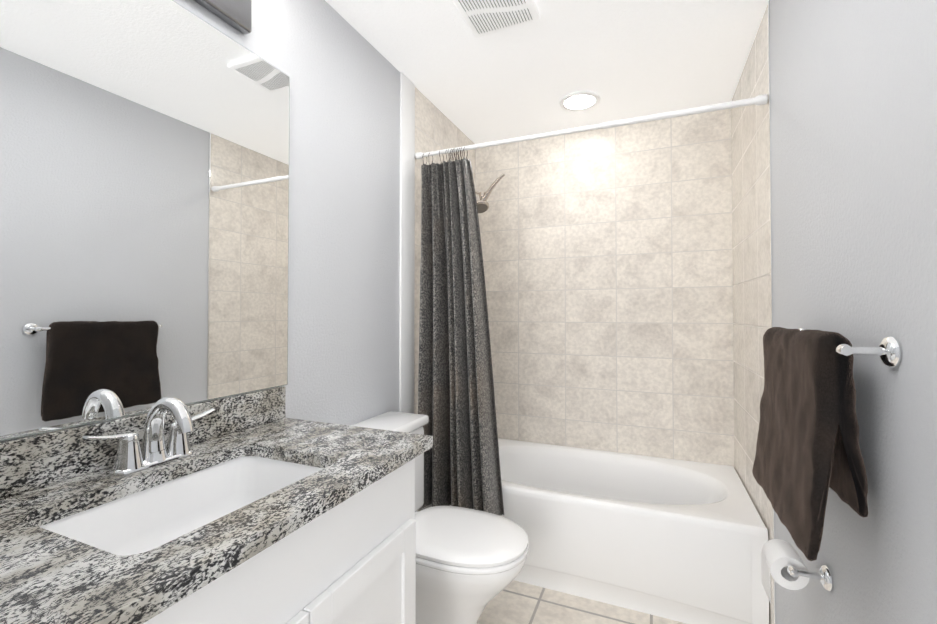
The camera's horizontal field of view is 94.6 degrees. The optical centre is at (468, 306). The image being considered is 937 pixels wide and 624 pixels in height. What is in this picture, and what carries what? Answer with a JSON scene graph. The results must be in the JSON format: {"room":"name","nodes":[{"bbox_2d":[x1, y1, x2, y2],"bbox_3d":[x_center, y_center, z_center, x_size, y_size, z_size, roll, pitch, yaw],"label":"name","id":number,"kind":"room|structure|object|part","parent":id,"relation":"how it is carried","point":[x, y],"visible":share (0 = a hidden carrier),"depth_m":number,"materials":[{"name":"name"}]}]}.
{"room":"bathroom","nodes":[
{"label":"bathroom","id":0,"kind":"room"},
{"bbox_2d":[0,0,399,441],"bbox_3d":[-0.824,0.069,1.032,0.100,2.435,2.543,0,-1,23],"label":"wall","id":1,"kind":"structure","parent":0,"point":[344,215],"depth_m":1.66,"materials":[{"name":"grey paint"}]},
{"bbox_2d":[0,0,289,440],"bbox_3d":[-0.772,-0.261,1.020,0.006,1.022,0.892,0,-1,23],"label":"mirror","id":2,"kind":"object","parent":1,"relation":"attached to","point":[144,198],"visible":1,"depth_m":1.00,"materials":[{"name":"clear glass"}]},
{"bbox_2d":[194,0,251,34],"bbox_3d":[-0.694,-0.947,0.973,0.194,0.275,0.600,0,-1,23],"label":"sconce","id":3,"kind":"object","parent":1,"relation":"attached to","point":[236,14],"visible":1,"depth_m":1.22,"materials":[{"name":"silver metal"}]},
{"bbox_2d":[399,72,414,413],"bbox_3d":[-0.301,0.086,2.119,0.012,2.435,0.128,0,-1,23],"label":"trim","id":4,"kind":"structure","parent":1,"relation":"attached to","point":[407,246],"depth_m":2.11,"materials":[{"name":"white"}]},
{"bbox_2d":[414,87,474,510],"bbox_3d":[-0.143,0.094,2.635,0.100,2.435,0.941,0,-1,23],"label":"wall tile","id":5,"kind":"structure","parent":1,"relation":"attached to","point":[436,128],"depth_m":2.30,"materials":[{"name":"beige tile"}]},
{"bbox_2d":[475,173,504,212],"bbox_3d":[0.053,-0.662,2.546,0.338,0.209,0.106,0,-1,23],"label":"shower head","id":6,"kind":"object","parent":5,"relation":"attached to","point":[482,205],"visible":0.77,"depth_m":2.51},
{"bbox_2d":[415,94,767,515],"bbox_3d":[0.408,0.087,1.861,1.514,1.764,0.151,0,-1,23],"label":"shower curtain","id":7,"kind":"object","parent":1,"relation":"attached to","point":[456,400],"visible":0.98,"depth_m":2.07,"materials":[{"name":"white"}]},
{"bbox_2d":[325,0,767,143],"bbox_3d":[0.086,-1.177,1.122,1.760,0.060,3.584,0,-1,23],"label":"ceiling","id":8,"kind":"structure","parent":0,"point":[624,59],"depth_m":1.96,"materials":[{"name":"white paint"}]},
{"bbox_2d":[452,0,540,36],"bbox_3d":[0.105,-1.128,1.627,0.280,0.023,0.260,0,-1,23],"label":"ceiling vent","id":9,"kind":"object","parent":8,"relation":"in","point":[483,17],"visible":1,"depth_m":1.65,"materials":[{"name":"white plastic"}]},
{"bbox_2d":[560,91,599,110],"bbox_3d":[0.608,-1.122,2.364,0.216,0.012,0.216,0,-1,23],"label":"recessed light","id":10,"kind":"object","parent":8,"relation":"in","point":[579,100],"visible":1,"depth_m":2.35,"materials":[{"name":"white"}]},
{"bbox_2d":[478,580,686,623],"bbox_3d":[0.086,1.317,1.083,1.760,0.060,3.584,0,-1,23],"label":"floor","id":11,"kind":"structure","parent":0,"point":[515,602],"depth_m":1.85,"materials":[{"name":"tile"}]},
{"bbox_2d":[0,386,432,623],"bbox_3d":[-0.524,0.741,0.885,0.554,1.087,0.877,0,-1,23],"label":"bathroom vanity","id":12,"kind":"object","parent":11,"relation":"on","point":[256,507],"visible":1,"depth_m":0.86,"materials":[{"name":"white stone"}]},
{"bbox_2d":[82,397,214,476],"bbox_3d":[-0.663,0.275,0.953,0.145,0.152,0.270,0,-1,23],"label":"faucet","id":13,"kind":"object","parent":12,"relation":"on","point":[156,459],"depth_m":0.95,"materials":[{"name":"silver metal"}]},
{"bbox_2d":[40,456,323,555],"bbox_3d":[-0.519,0.449,0.854,0.360,0.137,0.490,0,-1,23],"label":"sink","id":14,"kind":"object","parent":12,"relation":"in","point":[145,517],"depth_m":0.95,"materials":[{"name":"white ceramic"}]},
{"bbox_2d":[351,411,528,623],"bbox_3d":[-0.125,0.880,1.612,0.707,0.830,0.456,0,-1,23],"label":"toilet","id":15,"kind":"object","parent":11,"relation":"on","point":[470,563],"visible":0.58,"depth_m":1.48,"materials":[{"name":"white ceramic"}]},
{"bbox_3d":[-0.354,0.664,1.712,0.210,0.395,0.456,0,-1,23],"label":"tank","id":16,"kind":"part","parent":15,"relation":"part of","materials":[{"name":"white ceramic"}]},
{"bbox_3d":[-0.076,1.076,1.588,0.590,0.438,0.366,0,-1,23],"label":"bowl","id":17,"kind":"part","parent":15,"relation":"part of","materials":[{"name":"white ceramic"}]},
{"bbox_3d":[-0.030,0.831,1.572,0.500,0.050,0.376,0,-1,23],"label":"seat","id":18,"kind":"part","parent":15,"relation":"part of","materials":[{"name":"white plastic"}]},
{"bbox_2d":[421,438,768,623],"bbox_3d":[0.598,1.086,2.293,1.512,0.440,0.757,0,-1,23],"label":"bathtub","id":19,"kind":"object","parent":11,"relation":"on","point":[683,541],"visible":0.69,"depth_m":1.90,"materials":[{"name":"white ceramic"}]},
{"bbox_2d":[475,109,733,466],"bbox_3d":[0.767,0.095,2.706,1.520,2.435,0.100,0,-1,23],"label":"wall tile","id":20,"kind":"structure","parent":0,"point":[607,263],"depth_m":2.60,"materials":[{"name":"beige tile"}]},
{"bbox_2d":[770,0,936,623],"bbox_3d":[0.668,0.059,0.399,0.100,2.435,2.543,0,-1,23],"label":"wall","id":21,"kind":"structure","parent":0,"point":[854,157],"depth_m":0.88,"materials":[{"name":"grey paint"}]},
{"bbox_2d":[731,5,774,623],"bbox_3d":[1.348,0.084,2.002,0.100,2.435,0.941,0,-1,23],"label":"wall tile","id":22,"kind":"structure","parent":21,"relation":"attached to","point":[751,258],"depth_m":1.92,"materials":[{"name":"beige tile"}]},
{"bbox_2d":[768,0,775,623],"bbox_3d":[1.115,0.077,1.586,0.004,2.435,0.008,0,-1,23],"label":"trim","id":23,"kind":"structure","parent":21,"relation":"attached to","point":[771,237],"depth_m":1.59,"materials":[{"name":"silver metal"}]},
{"bbox_2d":[761,539,832,602],"bbox_3d":[0.881,0.729,1.174,0.118,0.141,0.186,0,-1,23],"label":"paper holder","id":24,"kind":"object","parent":21,"relation":"attached to","point":[782,563],"visible":1,"depth_m":1.16,"materials":[{"name":"white paper"}]},
{"bbox_3d":[0.896,0.689,1.169,0.086,0.060,0.186,0,-1,23],"label":"paper holder arm","id":25,"kind":"part","parent":24,"relation":"part of"},
{"bbox_2d":[752,327,900,560],"bbox_3d":[0.817,0.278,1.056,0.139,0.451,0.575,0,-1,23],"label":"towel rail","id":26,"kind":"object","parent":21,"relation":"attached to","point":[808,453],"visible":1,"depth_m":0.89,"materials":[{"name":"brown fabric"}]}
]}

